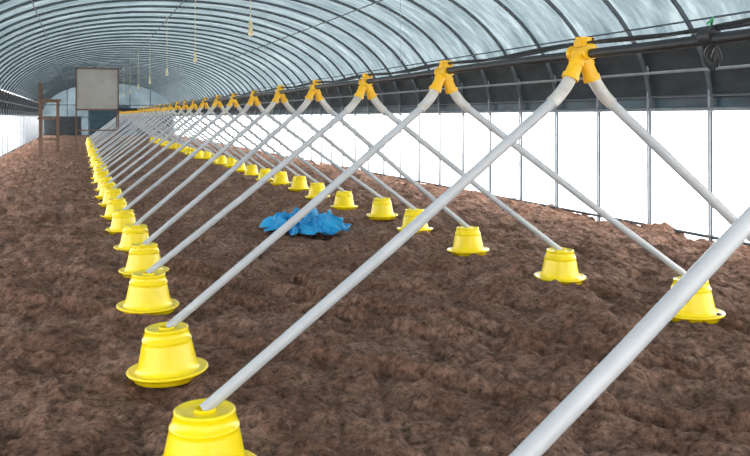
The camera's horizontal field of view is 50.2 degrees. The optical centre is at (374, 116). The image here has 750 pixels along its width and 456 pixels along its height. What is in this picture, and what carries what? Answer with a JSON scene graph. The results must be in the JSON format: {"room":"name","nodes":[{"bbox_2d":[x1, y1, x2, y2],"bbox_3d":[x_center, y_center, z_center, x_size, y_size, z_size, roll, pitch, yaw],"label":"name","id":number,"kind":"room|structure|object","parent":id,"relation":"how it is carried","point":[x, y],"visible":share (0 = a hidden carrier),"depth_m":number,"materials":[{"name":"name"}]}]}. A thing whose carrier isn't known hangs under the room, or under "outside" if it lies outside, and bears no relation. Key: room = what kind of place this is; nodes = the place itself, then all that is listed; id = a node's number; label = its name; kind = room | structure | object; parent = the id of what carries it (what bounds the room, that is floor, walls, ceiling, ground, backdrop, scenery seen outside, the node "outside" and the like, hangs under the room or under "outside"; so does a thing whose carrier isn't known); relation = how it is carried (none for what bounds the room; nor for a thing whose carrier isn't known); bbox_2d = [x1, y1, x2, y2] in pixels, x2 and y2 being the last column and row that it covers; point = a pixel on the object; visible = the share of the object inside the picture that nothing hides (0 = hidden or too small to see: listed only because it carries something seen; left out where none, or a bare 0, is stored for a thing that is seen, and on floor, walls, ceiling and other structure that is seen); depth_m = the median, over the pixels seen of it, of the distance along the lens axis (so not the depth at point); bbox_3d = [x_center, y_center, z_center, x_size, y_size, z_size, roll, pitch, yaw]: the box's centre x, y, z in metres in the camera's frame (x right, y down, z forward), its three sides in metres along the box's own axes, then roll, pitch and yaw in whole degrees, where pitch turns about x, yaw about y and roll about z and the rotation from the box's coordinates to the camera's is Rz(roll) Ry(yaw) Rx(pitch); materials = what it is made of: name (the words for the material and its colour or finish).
{"room":"farm building","nodes":[
{"label":"farm building","id":0,"kind":"room"},
{"bbox_2d":[44,85,171,135],"bbox_3d":[-20.156,-0.478,60.730,9.264,3.955,0.075,0,0,-20],"label":"wall","id":1,"kind":"structure","parent":0,"point":[97,120],"depth_m":60.20,"materials":[{"name":"metal"}]},
{"bbox_2d":[92,113,178,145],"bbox_3d":[-9.541,0.487,32.012,3.416,1.358,0.084,0,0,-20],"label":"pipe","id":2,"kind":"object","parent":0,"point":[133,113],"depth_m":31.86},
{"bbox_2d":[93,113,182,146],"bbox_3d":[-9.020,0.490,30.678,3.367,1.354,0.061,0,0,-20],"label":"pipe","id":3,"kind":"object","parent":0,"point":[136,113],"depth_m":30.51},
{"bbox_2d":[0,134,749,455],"bbox_3d":[-8.694,1.447,29.648,9.504,0.328,66.650,0,0,-20],"label":"floor","id":4,"kind":"structure","parent":0,"point":[436,351],"depth_m":5.36,"materials":[{"name":"brown soil"}]},
{"bbox_2d":[0,99,38,157],"bbox_3d":[-12.988,0.400,27.744,0.040,2.200,65.477,0,0,-20],"label":"posts","id":5,"kind":"object","parent":4,"relation":"on","point":[32,120],"visible":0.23,"depth_m":36.65,"materials":[{"name":"metal"}]},
{"bbox_2d":[0,92,31,113],"bbox_3d":[-13.060,-0.485,27.990,0.231,0.790,66.560,0,0,-20],"label":"band","id":6,"kind":"object","parent":5,"relation":"attached to","point":[0,92],"visible":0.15,"depth_m":30.97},
{"bbox_2d":[1,115,8,154],"bbox_3d":[-13.975,0.653,30.190,0.033,1.422,3.004,0,0,-20],"label":"curtain","id":7,"kind":"object","parent":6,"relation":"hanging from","point":[6,133],"depth_m":29.97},
{"bbox_2d":[18,116,22,146],"bbox_3d":[-16.861,0.666,38.016,0.033,1.378,2.725,0,0,-20],"label":"curtain","id":8,"kind":"object","parent":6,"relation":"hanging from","point":[19,116],"depth_m":39.69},
{"bbox_2d":[0,90,45,156],"bbox_3d":[-12.987,0.264,27.985,0.239,2.272,66.500,0,0,-20],"label":"rails","id":9,"kind":"object","parent":5,"relation":"attached to","point":[0,90],"visible":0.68,"depth_m":33.66,"materials":[{"name":"metal"}]},
{"bbox_2d":[37,82,60,153],"bbox_3d":[-12.629,0.070,31.016,0.850,2.780,1.100,0,0,-20],"label":"rack","id":10,"kind":"object","parent":4,"relation":"on","point":[40,100],"visible":0.87,"depth_m":30.52,"materials":[{"name":"brown wood"}]},
{"bbox_2d":[90,158,100,167],"bbox_3d":[-7.630,1.272,21.923,0.436,0.280,0.436,0,-1,-13],"label":"pet feeder","id":11,"kind":"object","parent":4,"relation":"on","point":[93,159],"visible":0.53,"depth_m":21.81,"materials":[{"name":"yellow plastic"}]},
{"bbox_2d":[90,167,106,179],"bbox_3d":[-6.136,1.265,17.882,0.436,0.280,0.436,0,1,-11],"label":"pet feeder","id":12,"kind":"object","parent":4,"relation":"on","point":[96,168],"visible":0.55,"depth_m":17.77,"materials":[{"name":"yellow plastic"}]},
{"bbox_2d":[91,171,108,183],"bbox_3d":[-5.652,1.256,16.577,0.436,0.280,0.436,-1,1,-18],"label":"pet feeder","id":13,"kind":"object","parent":4,"relation":"on","point":[98,174],"visible":0.58,"depth_m":16.46,"materials":[{"name":"yellow plastic"}]},
{"bbox_2d":[92,162,109,173],"bbox_3d":[-6.607,1.247,19.311,0.436,0.288,0.436,0,0,13],"label":"pet feeder","id":14,"kind":"object","parent":4,"relation":"on","point":[100,163],"visible":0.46,"depth_m":19.20,"materials":[{"name":"yellow plastic"}]},
{"bbox_2d":[94,176,113,191],"bbox_3d":[-5.127,1.280,15.242,0.436,0.280,0.436,-1,1,22],"label":"pet feeder","id":15,"kind":"object","parent":4,"relation":"on","point":[101,180],"visible":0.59,"depth_m":15.13,"materials":[{"name":"yellow plastic"}]},
{"bbox_2d":[105,109,280,176],"bbox_3d":[-3.521,0.490,15.808,3.425,1.353,0.100,0,0,-20],"label":"pipe","id":16,"kind":"object","parent":15,"relation":"on","point":[189,110],"visible":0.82,"depth_m":15.65,"materials":[{"name":"grey plastic"}]},
{"bbox_2d":[95,183,115,199],"bbox_3d":[-4.620,1.282,13.866,0.435,0.287,0.435,0,0,25],"label":"pet feeder","id":17,"kind":"object","parent":4,"relation":"on","point":[103,186],"visible":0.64,"depth_m":13.75,"materials":[{"name":"yellow plastic"}]},
{"bbox_2d":[108,106,299,182],"bbox_3d":[-3.019,0.484,14.440,3.432,1.364,0.073,0,0,-20],"label":"pipe","id":18,"kind":"object","parent":17,"relation":"on","point":[198,111],"visible":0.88,"depth_m":14.30,"materials":[{"name":"grey plastic"}]},
{"bbox_2d":[75,68,136,154],"bbox_3d":[-10.372,-0.223,30.942,2.266,3.245,1.550,0,0,-20],"label":"board","id":19,"kind":"object","parent":4,"relation":"on","point":[96,89],"visible":0.92,"depth_m":30.12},
{"bbox_2d":[429,60,457,93],"bbox_3d":[0.422,-0.244,4.932,0.159,0.208,0.159,0,0,24],"label":"pipe fitting","id":20,"kind":"object","parent":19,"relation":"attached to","point":[441,77],"visible":0.94,"depth_m":4.91,"materials":[{"name":"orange plastic"}]},
{"bbox_2d":[165,89,685,327],"bbox_3d":[0.532,0.487,4.967,3.564,1.359,0.067,0,0,-20],"label":"pipe","id":21,"kind":"object","parent":20,"relation":"attached to","point":[432,94],"visible":0.95,"depth_m":4.81,"materials":[{"name":"grey plastic"}]},
{"bbox_2d":[562,36,600,82],"bbox_3d":[0.922,-0.254,3.578,0.159,0.208,0.158,0,0,24],"label":"pipe fitting","id":22,"kind":"object","parent":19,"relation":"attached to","point":[577,55],"visible":0.94,"depth_m":3.55,"materials":[{"name":"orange plastic"}]},
{"bbox_2d":[200,76,749,410],"bbox_3d":[0.932,0.469,3.595,3.386,1.342,0.082,0,0,-20],"label":"pipe","id":23,"kind":"object","parent":22,"relation":"attached to","point":[567,83],"visible":0.91,"depth_m":3.36,"materials":[{"name":"grey plastic"}]},
{"bbox_3d":[-5.067,-0.246,19.831,0.190,0.207,0.145,-1,0,-20],"label":"pipe fitting","id":24,"kind":"object","parent":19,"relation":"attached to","visible":0},
{"bbox_2d":[101,110,238,162],"bbox_3d":[-5.026,0.482,19.856,3.375,1.350,0.080,0,0,-20],"label":"pipe","id":25,"kind":"object","parent":24,"relation":"attached to","point":[167,111],"visible":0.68,"depth_m":19.71,"materials":[{"name":"grey plastic"}]},
{"bbox_3d":[-5.563,-0.239,21.186,0.190,0.207,0.145,-5,2,-20],"label":"pipe fitting","id":26,"kind":"object","parent":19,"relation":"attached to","visible":0},
{"bbox_2d":[99,110,230,160],"bbox_3d":[-5.502,0.482,21.209,3.420,1.337,0.059,0,0,-21],"label":"pipe","id":27,"kind":"object","parent":26,"relation":"attached to","point":[161,112],"visible":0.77,"depth_m":21.05,"materials":[{"name":"grey plastic"}]},
{"bbox_3d":[-6.068,-0.249,22.538,0.190,0.207,0.144,5,-2,-20],"label":"pipe fitting","id":28,"kind":"object","parent":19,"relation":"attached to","visible":0},
{"bbox_2d":[97,111,221,157],"bbox_3d":[-6.037,0.481,22.530,3.436,1.356,0.093,0,0,-20],"label":"pipe","id":29,"kind":"object","parent":28,"relation":"attached to","point":[156,112],"visible":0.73,"depth_m":22.37,"materials":[{"name":"grey plastic"}]},
{"bbox_3d":[-6.566,-0.253,23.893,0.190,0.207,0.144,2,-1,-20],"label":"pipe fitting","id":30,"kind":"object","parent":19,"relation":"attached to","visible":0},
{"bbox_2d":[97,111,214,155],"bbox_3d":[-6.506,0.483,23.898,3.417,1.368,0.090,0,0,-20],"label":"pipe","id":31,"kind":"object","parent":30,"relation":"attached to","point":[151,113],"visible":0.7,"depth_m":23.75,"materials":[{"name":"grey plastic"}]},
{"bbox_3d":[-7.066,-0.242,25.247,0.190,0.207,0.145,4,-1,-20],"label":"pipe fitting","id":32,"kind":"object","parent":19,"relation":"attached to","visible":0},
{"bbox_2d":[95,112,207,153],"bbox_3d":[-7.025,0.487,25.274,3.452,1.353,0.081,0,0,-20],"label":"pipe","id":33,"kind":"object","parent":32,"relation":"attached to","point":[148,112],"visible":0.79,"depth_m":25.11,"materials":[{"name":"grey plastic"}]},
{"bbox_3d":[-7.562,-0.241,26.602,0.190,0.206,0.145,-4,1,-20],"label":"pipe fitting","id":34,"kind":"object","parent":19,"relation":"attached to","visible":0},
{"bbox_2d":[95,111,196,151],"bbox_3d":[-7.534,0.489,26.625,3.357,1.355,0.083,0,0,-20],"label":"pipe","id":35,"kind":"object","parent":34,"relation":"attached to","point":[145,111],"visible":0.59,"depth_m":26.46,"materials":[{"name":"grey plastic"}]},
{"bbox_3d":[-8.062,-0.253,27.957,0.190,0.207,0.145,-3,1,-20],"label":"pipe fitting","id":36,"kind":"object","parent":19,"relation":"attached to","visible":0},
{"bbox_2d":[93,112,193,149],"bbox_3d":[-8.055,0.474,27.955,3.422,1.350,0.066,0,0,-20],"label":"pipe","id":37,"kind":"object","parent":36,"relation":"attached to","point":[141,113],"visible":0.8,"depth_m":27.79,"materials":[{"name":"grey plastic"}]},
{"bbox_3d":[-8.565,-0.251,29.309,0.190,0.207,0.145,6,-2,-20],"label":"pipe fitting","id":38,"kind":"object","parent":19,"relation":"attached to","visible":0},
{"bbox_2d":[93,112,189,148],"bbox_3d":[-8.519,0.484,29.317,3.409,1.365,0.075,0,0,-20],"label":"pipe","id":39,"kind":"object","parent":38,"relation":"attached to","point":[139,112],"visible":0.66,"depth_m":29.23,"materials":[{"name":"grey plastic"}]},
{"bbox_3d":[-10.059,-0.254,33.374,0.190,0.207,0.145,-3,1,-20],"label":"pipe fitting","id":40,"kind":"object","parent":19,"relation":"attached to","visible":0},
{"bbox_2d":[91,113,175,143],"bbox_3d":[-10.038,0.467,33.378,3.413,1.339,0.066,0,0,-20],"label":"pipe","id":41,"kind":"object","parent":40,"relation":"attached to","point":[131,113],"visible":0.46,"depth_m":33.19,"materials":[{"name":"grey plastic"}]},
{"bbox_3d":[-10.561,-0.247,34.727,0.190,0.207,0.145,3,-1,-20],"label":"pipe fitting","id":42,"kind":"object","parent":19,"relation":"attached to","visible":0},
{"bbox_2d":[91,113,170,142],"bbox_3d":[-10.534,0.486,34.736,3.376,1.361,0.061,0,0,-19],"label":"pipe","id":43,"kind":"object","parent":42,"relation":"attached to","point":[129,113],"visible":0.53,"depth_m":34.61,"materials":[{"name":"grey plastic"}]},
{"bbox_3d":[-11.057,-0.239,36.083,0.190,0.207,0.145,-5,2,-20],"label":"pipe fitting","id":44,"kind":"object","parent":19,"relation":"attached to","visible":0},
{"bbox_2d":[90,114,168,142],"bbox_3d":[-11.040,0.490,36.081,3.390,1.353,0.075,0,0,-21],"label":"pipe","id":45,"kind":"object","parent":44,"relation":"attached to","point":[127,114],"visible":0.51,"depth_m":35.98,"materials":[{"name":"grey plastic"}]},
{"bbox_3d":[-11.560,-0.248,37.435,0.190,0.207,0.145,2,-1,-20],"label":"pipe fitting","id":46,"kind":"object","parent":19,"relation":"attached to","visible":0},
{"bbox_2d":[90,113,162,140],"bbox_3d":[-11.536,0.475,37.428,3.384,1.341,0.089,0,0,-20],"label":"pipe","id":47,"kind":"object","parent":46,"relation":"attached to","point":[126,113],"visible":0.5,"depth_m":37.20,"materials":[{"name":"grey plastic"}]},
{"bbox_3d":[-12.056,-0.254,38.791,0.190,0.207,0.144,-5,2,-20],"label":"pipe fitting","id":48,"kind":"object","parent":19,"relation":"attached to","visible":0},
{"bbox_2d":[90,113,159,139],"bbox_3d":[-12.021,0.470,38.810,3.443,1.344,0.072,0,0,-19],"label":"pipe","id":49,"kind":"object","parent":48,"relation":"attached to","point":[124,113],"visible":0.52,"depth_m":38.56,"materials":[{"name":"grey plastic"}]},
{"bbox_3d":[-13.056,-0.240,41.499,0.190,0.207,0.145,-1,0,-20],"label":"pipe fitting","id":50,"kind":"object","parent":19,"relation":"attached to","visible":0},
{"bbox_2d":[89,114,158,138],"bbox_3d":[-13.023,0.490,41.523,3.479,1.355,0.080,0,0,-20],"label":"pipe","id":51,"kind":"object","parent":50,"relation":"attached to","point":[121,114],"visible":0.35,"depth_m":41.27,"materials":[{"name":"grey plastic"}]},
{"bbox_3d":[-13.555,-0.252,42.853,0.190,0.207,0.145,-2,1,-20],"label":"pipe fitting","id":52,"kind":"object","parent":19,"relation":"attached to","visible":0},
{"bbox_2d":[89,114,154,137],"bbox_3d":[-13.513,0.482,42.868,3.432,1.364,0.062,0,0,-19],"label":"pipe","id":53,"kind":"object","parent":52,"relation":"attached to","point":[120,114],"visible":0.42,"depth_m":42.64,"materials":[{"name":"grey plastic"}]},
{"bbox_3d":[1.448,-0.246,2.170,0.190,0.207,0.145,-3,1,-20],"label":"pipe fitting","id":54,"kind":"object","parent":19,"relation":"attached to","visible":0},
{"bbox_2d":[509,206,749,455],"bbox_3d":[1.424,0.479,2.160,3.525,1.347,0.062,0,0,-22],"label":"pipe","id":55,"kind":"object","parent":54,"relation":"attached to","point":[596,382],"visible":1,"depth_m":1.81,"materials":[{"name":"grey plastic"}]},
{"bbox_2d":[98,188,127,206],"bbox_3d":[-4.083,1.254,12.477,0.436,0.280,0.436,0,0,8],"label":"pet feeder","id":56,"kind":"object","parent":4,"relation":"on","point":[109,193],"visible":0.63,"depth_m":12.36,"materials":[{"name":"yellow plastic"}]},
{"bbox_2d":[100,198,126,219],"bbox_3d":[-3.602,1.278,11.163,0.436,0.280,0.436,1,0,18],"label":"pet feeder","id":57,"kind":"object","parent":4,"relation":"on","point":[113,204],"visible":0.7,"depth_m":11.05,"materials":[{"name":"yellow plastic"}]},
{"bbox_2d":[105,209,135,234],"bbox_3d":[-3.084,1.282,9.823,0.436,0.289,0.436,0,0,14],"label":"pet feeder","id":58,"kind":"object","parent":4,"relation":"on","point":[121,217],"visible":0.69,"depth_m":9.70,"materials":[{"name":"yellow plastic"}]},
{"bbox_2d":[123,104,382,209],"bbox_3d":[-1.490,0.489,10.385,3.410,1.355,0.069,0,0,-20],"label":"pipe","id":59,"kind":"object","parent":58,"relation":"on","point":[244,110],"visible":0.94,"depth_m":10.26,"materials":[{"name":"grey plastic"}]},
{"bbox_2d":[113,224,148,252],"bbox_3d":[-2.527,1.277,8.438,0.436,0.280,0.436,1,0,-27],"label":"pet feeder","id":60,"kind":"object","parent":4,"relation":"on","point":[131,233],"visible":0.7,"depth_m":8.32,"materials":[{"name":"yellow plastic"}]},
{"bbox_2d":[134,99,415,224],"bbox_3d":[-1.032,0.481,8.998,3.230,1.364,0.082,0,0,-20],"label":"pipe","id":61,"kind":"object","parent":60,"relation":"on","point":[272,104],"visible":0.97,"depth_m":8.90,"materials":[{"name":"grey plastic"}]},
{"bbox_2d":[118,242,168,277],"bbox_3d":[-2.060,1.273,7.137,0.436,0.280,0.436,1,0,-17],"label":"pet feeder","id":62,"kind":"object","parent":4,"relation":"on","point":[140,257],"visible":0.77,"depth_m":7.03,"materials":[{"name":"yellow plastic"}]},
{"bbox_2d":[116,270,178,314],"bbox_3d":[-1.620,1.250,5.714,0.436,0.280,0.436,1,1,-31],"label":"pet feeder","id":63,"kind":"object","parent":4,"relation":"on","point":[148,294],"visible":0.95,"depth_m":5.60,"materials":[{"name":"yellow plastic"}]},
{"bbox_2d":[126,322,207,387],"bbox_3d":[-1.132,1.280,4.360,0.436,0.280,0.436,-2,0,-44],"label":"pet feeder","id":64,"kind":"object","parent":4,"relation":"on","point":[167,358],"visible":0.95,"depth_m":4.24,"materials":[{"name":"yellow plastic"}]},
{"bbox_2d":[193,150,202,158],"bbox_3d":[-5.971,1.280,27.197,0.436,0.280,0.436,1,2,21],"label":"pet feeder","id":65,"kind":"object","parent":4,"relation":"on","point":[199,155],"visible":0.6,"depth_m":27.07,"materials":[{"name":"yellow plastic"}]},
{"bbox_2d":[201,151,211,159],"bbox_3d":[-5.425,1.236,25.883,0.436,0.280,0.436,0,0,-40],"label":"pet feeder","id":66,"kind":"object","parent":4,"relation":"on","point":[206,154],"visible":0.7,"depth_m":25.76,"materials":[{"name":"yellow plastic"}]},
{"bbox_2d":[162,398,256,455],"bbox_3d":[-0.647,1.242,3.033,0.436,0.280,0.436,1,-1,2],"label":"pet feeder","id":67,"kind":"object","parent":4,"relation":"on","point":[193,431],"visible":0.95,"depth_m":2.94,"materials":[{"name":"yellow plastic"}]},
{"bbox_2d":[214,155,225,164],"bbox_3d":[-4.434,1.250,23.111,0.436,0.280,0.436,1,1,36],"label":"pet feeder","id":68,"kind":"object","parent":4,"relation":"on","point":[221,160],"visible":0.7,"depth_m":22.99,"materials":[{"name":"yellow plastic"}]},
{"bbox_2d":[223,157,235,167],"bbox_3d":[-3.914,1.233,21.807,0.436,0.280,0.436,2,2,38],"label":"pet feeder","id":69,"kind":"object","parent":4,"relation":"on","point":[230,161],"visible":0.65,"depth_m":21.68,"materials":[{"name":"yellow plastic"}]},
{"bbox_2d":[234,161,245,171],"bbox_3d":[-3.454,1.272,20.433,0.436,0.287,0.436,0,0,12],"label":"pet feeder","id":70,"kind":"object","parent":4,"relation":"on","point":[242,168],"visible":0.42,"depth_m":20.31,"materials":[{"name":"yellow plastic"}]},
{"bbox_2d":[242,165,258,175],"bbox_3d":[-2.951,1.280,19.126,0.436,0.280,0.436,0,-1,-6],"label":"pet feeder","id":71,"kind":"object","parent":4,"relation":"on","point":[250,169],"visible":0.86,"depth_m":19.01,"materials":[{"name":"yellow plastic"}]},
{"bbox_2d":[100,109,251,167],"bbox_3d":[-4.539,0.482,18.493,3.447,1.369,0.072,0,0,-21],"label":"pipe","id":72,"kind":"object","parent":71,"relation":"on","point":[173,110],"visible":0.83,"depth_m":18.34,"materials":[{"name":"grey plastic"}]},
{"bbox_2d":[255,168,273,181],"bbox_3d":[-2.430,1.280,17.690,0.436,0.280,0.436,2,2,44],"label":"pet feeder","id":73,"kind":"object","parent":4,"relation":"on","point":[262,172],"visible":0.71,"depth_m":17.57,"materials":[{"name":"yellow plastic"}]},
{"bbox_2d":[102,108,265,170],"bbox_3d":[-4.039,0.487,17.132,3.435,1.360,0.061,0,0,-19],"label":"pipe","id":74,"kind":"object","parent":73,"relation":"on","point":[181,110],"visible":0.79,"depth_m":17.02,"materials":[{"name":"grey plastic"}]},
{"bbox_2d":[270,171,290,185],"bbox_3d":[-1.935,1.254,16.418,0.436,0.280,0.436,0,1,-37],"label":"pet feeder","id":75,"kind":"object","parent":4,"relation":"on","point":[281,177],"visible":0.89,"depth_m":16.30,"materials":[{"name":"yellow plastic"}]},
{"bbox_2d":[288,176,308,191],"bbox_3d":[-1.421,1.246,15.032,0.436,0.280,0.436,1,0,29],"label":"pet feeder","id":76,"kind":"object","parent":4,"relation":"on","point":[299,183],"visible":0.91,"depth_m":14.91,"materials":[{"name":"yellow plastic"}]},
{"bbox_2d":[259,207,350,234],"bbox_3d":[-0.856,1.200,9.754,1.129,0.359,0.956,0,0,0],"label":"plastic sheet","id":77,"kind":"object","parent":4,"relation":"on","point":[314,222],"visible":0.76,"depth_m":9.54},
{"bbox_2d":[305,182,329,199],"bbox_3d":[-0.985,1.262,13.659,0.436,0.280,0.436,-2,1,-45],"label":"pet feeder","id":78,"kind":"object","parent":4,"relation":"on","point":[315,189],"visible":0.69,"depth_m":13.54,"materials":[{"name":"yellow plastic"}]},
{"bbox_2d":[331,191,357,209],"bbox_3d":[-0.476,1.280,12.307,0.436,0.280,0.436,1,-1,-27],"label":"pet feeder","id":79,"kind":"object","parent":4,"relation":"on","point":[344,199],"visible":0.94,"depth_m":12.19,"materials":[{"name":"yellow plastic"}]},
{"bbox_2d":[0,0,749,241],"bbox_3d":[-8.668,-0.534,29.578,9.474,4.068,66.500,0,0,-20],"label":"frame","id":80,"kind":"object","parent":4,"relation":"on","point":[54,88],"visible":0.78,"depth_m":22.00,"materials":[{"name":"metal"}]},
{"bbox_2d":[43,84,173,134],"bbox_3d":[-20.172,-0.540,60.774,9.524,4.080,0.001,0,0,-20],"label":"film","id":81,"kind":"object","parent":80,"relation":"attached to","point":[141,96],"visible":0.11,"depth_m":61.05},
{"bbox_2d":[366,197,397,219],"bbox_3d":[0.097,1.252,10.964,0.435,0.288,0.435,0,0,24],"label":"pet feeder","id":82,"kind":"object","parent":4,"relation":"on","point":[381,209],"visible":0.98,"depth_m":10.84,"materials":[{"name":"yellow plastic"}]},
{"bbox_2d":[397,208,432,233],"bbox_3d":[0.476,1.238,9.539,0.436,0.280,0.436,-1,-2,34],"label":"pet feeder","id":83,"kind":"object","parent":4,"relation":"on","point":[410,215],"visible":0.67,"depth_m":9.44,"materials":[{"name":"yellow plastic"}]},
{"bbox_2d":[175,66,710,241],"bbox_3d":[-4.193,0.400,30.987,0.040,2.200,65.477,0,0,-20],"label":"posts","id":84,"kind":"object","parent":4,"relation":"on","point":[647,68],"visible":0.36,"depth_m":13.15,"materials":[{"name":"metal"}]},
{"bbox_2d":[172,41,749,114],"bbox_3d":[-4.297,-0.485,31.221,0.232,0.790,66.560,0,0,-20],"label":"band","id":85,"kind":"object","parent":84,"relation":"attached to","point":[736,80],"visible":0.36,"depth_m":11.44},
{"bbox_2d":[344,114,396,144],"bbox_3d":[-0.157,0.308,20.275,0.033,0.752,3.867,0,0,-20],"label":"curtain","id":86,"kind":"object","parent":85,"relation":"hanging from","point":[361,119],"depth_m":20.03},
{"bbox_2d":[380,130,460,185],"bbox_3d":[0.903,0.861,17.400,0.033,1.112,4.356,0,0,-20],"label":"curtain","id":87,"kind":"object","parent":85,"relation":"hanging from","point":[428,161],"depth_m":17.41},
{"bbox_2d":[408,113,501,172],"bbox_3d":[1.484,0.491,15.825,0.033,1.120,4.181,0,0,-20],"label":"curtain","id":88,"kind":"object","parent":85,"relation":"hanging from","point":[476,134],"depth_m":15.54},
{"bbox_2d":[475,147,605,220],"bbox_3d":[2.545,0.990,12.948,0.033,0.947,3.894,0,0,-20],"label":"curtain","id":89,"kind":"object","parent":85,"relation":"hanging from","point":[538,187],"depth_m":13.15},
{"bbox_2d":[517,112,646,225],"bbox_3d":[2.954,0.674,11.837,0.033,1.484,3.240,0,0,-20],"label":"wall panel","id":90,"kind":"object","parent":85,"relation":"hanging from","point":[623,154],"depth_m":11.21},
{"bbox_2d":[652,111,707,188],"bbox_3d":[3.720,0.382,9.761,0.033,0.900,0.953,0,0,-20],"label":"curtain","id":91,"kind":"object","parent":85,"relation":"hanging from","point":[684,134],"depth_m":9.65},
{"bbox_2d":[652,150,707,239],"bbox_3d":[3.720,0.944,9.761,0.033,1.033,0.953,0,0,-20],"label":"curtain","id":92,"kind":"object","parent":85,"relation":"hanging from","point":[678,201],"depth_m":9.83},
{"bbox_2d":[713,111,749,217],"bbox_3d":[4.008,0.526,8.978,0.033,1.179,0.528,0,0,-20],"label":"curtain","id":93,"kind":"object","parent":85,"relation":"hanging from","point":[731,129],"depth_m":8.96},
{"bbox_2d":[177,64,749,245],"bbox_3d":[-4.350,0.264,31.170,0.239,2.272,66.500,0,0,-20],"label":"rails","id":94,"kind":"object","parent":84,"relation":"attached to","point":[743,65],"visible":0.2,"depth_m":11.45,"materials":[{"name":"metal"}]},
{"bbox_2d":[447,226,489,256],"bbox_3d":[0.953,1.268,8.208,0.436,0.280,0.436,-1,-1,-19],"label":"pet feeder","id":95,"kind":"object","parent":4,"relation":"on","point":[467,240],"visible":0.99,"depth_m":8.09,"materials":[{"name":"yellow plastic"}]},
{"bbox_2d":[534,247,585,284],"bbox_3d":[1.580,1.269,6.830,0.436,0.280,0.436,0,1,-32],"label":"pet feeder","id":96,"kind":"object","parent":4,"relation":"on","point":[560,265],"visible":0.94,"depth_m":6.72,"materials":[{"name":"yellow plastic"}]},
{"bbox_2d":[671,276,725,323],"bbox_3d":[2.197,1.264,5.558,0.436,0.280,0.436,-1,-1,10],"label":"pet feeder","id":97,"kind":"object","parent":4,"relation":"on","point":[700,308],"visible":0.48,"depth_m":5.42,"materials":[{"name":"yellow plastic"}]},
{"bbox_2d":[0,0,749,103],"bbox_3d":[-8.669,-1.744,29.578,9.078,1.687,66.500,0,0,-20],"label":"ceiling","id":98,"kind":"structure","parent":0,"point":[587,17],"depth_m":16.64,"materials":[{"name":"plastic"}]},
{"bbox_2d":[248,0,252,35],"bbox_3d":[-1.591,-1.775,10.231,0.074,1.490,0.074,0,0,-20],"label":"hanging lamp","id":99,"kind":"object","parent":98,"relation":"hanging from","point":[250,31],"visible":1,"depth_m":10.21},
{"bbox_2d":[122,17,749,111],"bbox_3d":[-6.112,-1.343,22.687,0.075,2.354,51.601,0,0,-20],"label":"feed line","id":100,"kind":"object","parent":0,"point":[711,35],"depth_m":3.50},
{"bbox_2d":[189,100,198,109],"bbox_3d":[-3.573,-0.239,15.766,0.159,0.208,0.159,0,0,25],"label":"pipe fitting","id":101,"kind":"object","parent":100,"relation":"attached to","point":[192,104],"visible":0.86,"depth_m":15.73,"materials":[{"name":"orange plastic"}]},
{"bbox_2d":[199,97,208,108],"bbox_3d":[-3.074,-0.250,14.410,0.160,0.209,0.161,0,0,27],"label":"pipe fitting","id":102,"kind":"object","parent":100,"relation":"attached to","point":[203,103],"visible":0.84,"depth_m":14.38,"materials":[{"name":"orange plastic"}]},
{"bbox_2d":[212,95,222,107],"bbox_3d":[-2.573,-0.253,13.058,0.160,0.208,0.158,0,0,24],"label":"pipe fitting","id":103,"kind":"object","parent":100,"relation":"attached to","point":[216,102],"visible":0.89,"depth_m":13.03,"materials":[{"name":"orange plastic"}]},
{"bbox_2d":[113,106,317,188],"bbox_3d":[-2.535,0.474,13.072,3.349,1.350,0.060,0,0,-21],"label":"pipe","id":104,"kind":"object","parent":103,"relation":"attached to","point":[212,108],"visible":0.78,"depth_m":12.96,"materials":[{"name":"grey plastic"}]},
{"bbox_2d":[227,93,238,107],"bbox_3d":[-2.076,-0.241,11.704,0.161,0.209,0.160,0,0,23],"label":"pipe fitting","id":105,"kind":"object","parent":100,"relation":"attached to","point":[231,101],"visible":0.92,"depth_m":11.68,"materials":[{"name":"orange plastic"}]},
{"bbox_2d":[116,104,344,198],"bbox_3d":[-2.037,0.489,11.726,3.357,1.356,0.075,0,0,-20],"label":"pipe","id":106,"kind":"object","parent":105,"relation":"attached to","point":[227,108],"visible":0.76,"depth_m":11.60,"materials":[{"name":"grey plastic"}]},
{"bbox_2d":[247,90,260,105],"bbox_3d":[-1.567,-0.241,10.352,0.159,0.209,0.158,0,0,25],"label":"pipe fitting","id":107,"kind":"object","parent":100,"relation":"attached to","point":[252,98],"visible":0.95,"depth_m":10.32,"materials":[{"name":"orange plastic"}]},
{"bbox_2d":[272,85,287,103],"bbox_3d":[-1.068,-0.253,8.998,0.159,0.209,0.158,0,0,24],"label":"pipe fitting","id":108,"kind":"object","parent":100,"relation":"attached to","point":[277,96],"visible":0.92,"depth_m":8.97,"materials":[{"name":"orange plastic"}]},
{"bbox_2d":[305,80,323,101],"bbox_3d":[-0.578,-0.250,7.642,0.161,0.209,0.160,0,0,23],"label":"pipe fitting","id":109,"kind":"object","parent":100,"relation":"attached to","point":[313,91],"visible":0.94,"depth_m":7.61,"materials":[{"name":"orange plastic"}]},
{"bbox_2d":[143,98,469,244],"bbox_3d":[-0.548,0.480,7.658,3.231,1.357,0.074,0,0,-20],"label":"pipe","id":110,"kind":"object","parent":109,"relation":"attached to","point":[305,104],"visible":0.97,"depth_m":7.54,"materials":[{"name":"grey plastic"}]},
{"bbox_2d":[354,73,376,99],"bbox_3d":[-0.074,-0.239,6.287,0.162,0.207,0.156,0,0,23],"label":"pipe fitting","id":111,"kind":"object","parent":100,"relation":"attached to","point":[363,87],"visible":0.92,"depth_m":6.26,"materials":[{"name":"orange plastic"}]},
{"bbox_2d":[146,96,561,273],"bbox_3d":[-0.028,0.484,6.292,3.420,1.342,0.083,0,0,-19],"label":"pipe","id":112,"kind":"object","parent":111,"relation":"attached to","point":[351,106],"visible":0.97,"depth_m":6.18,"materials":[{"name":"grey plastic"}]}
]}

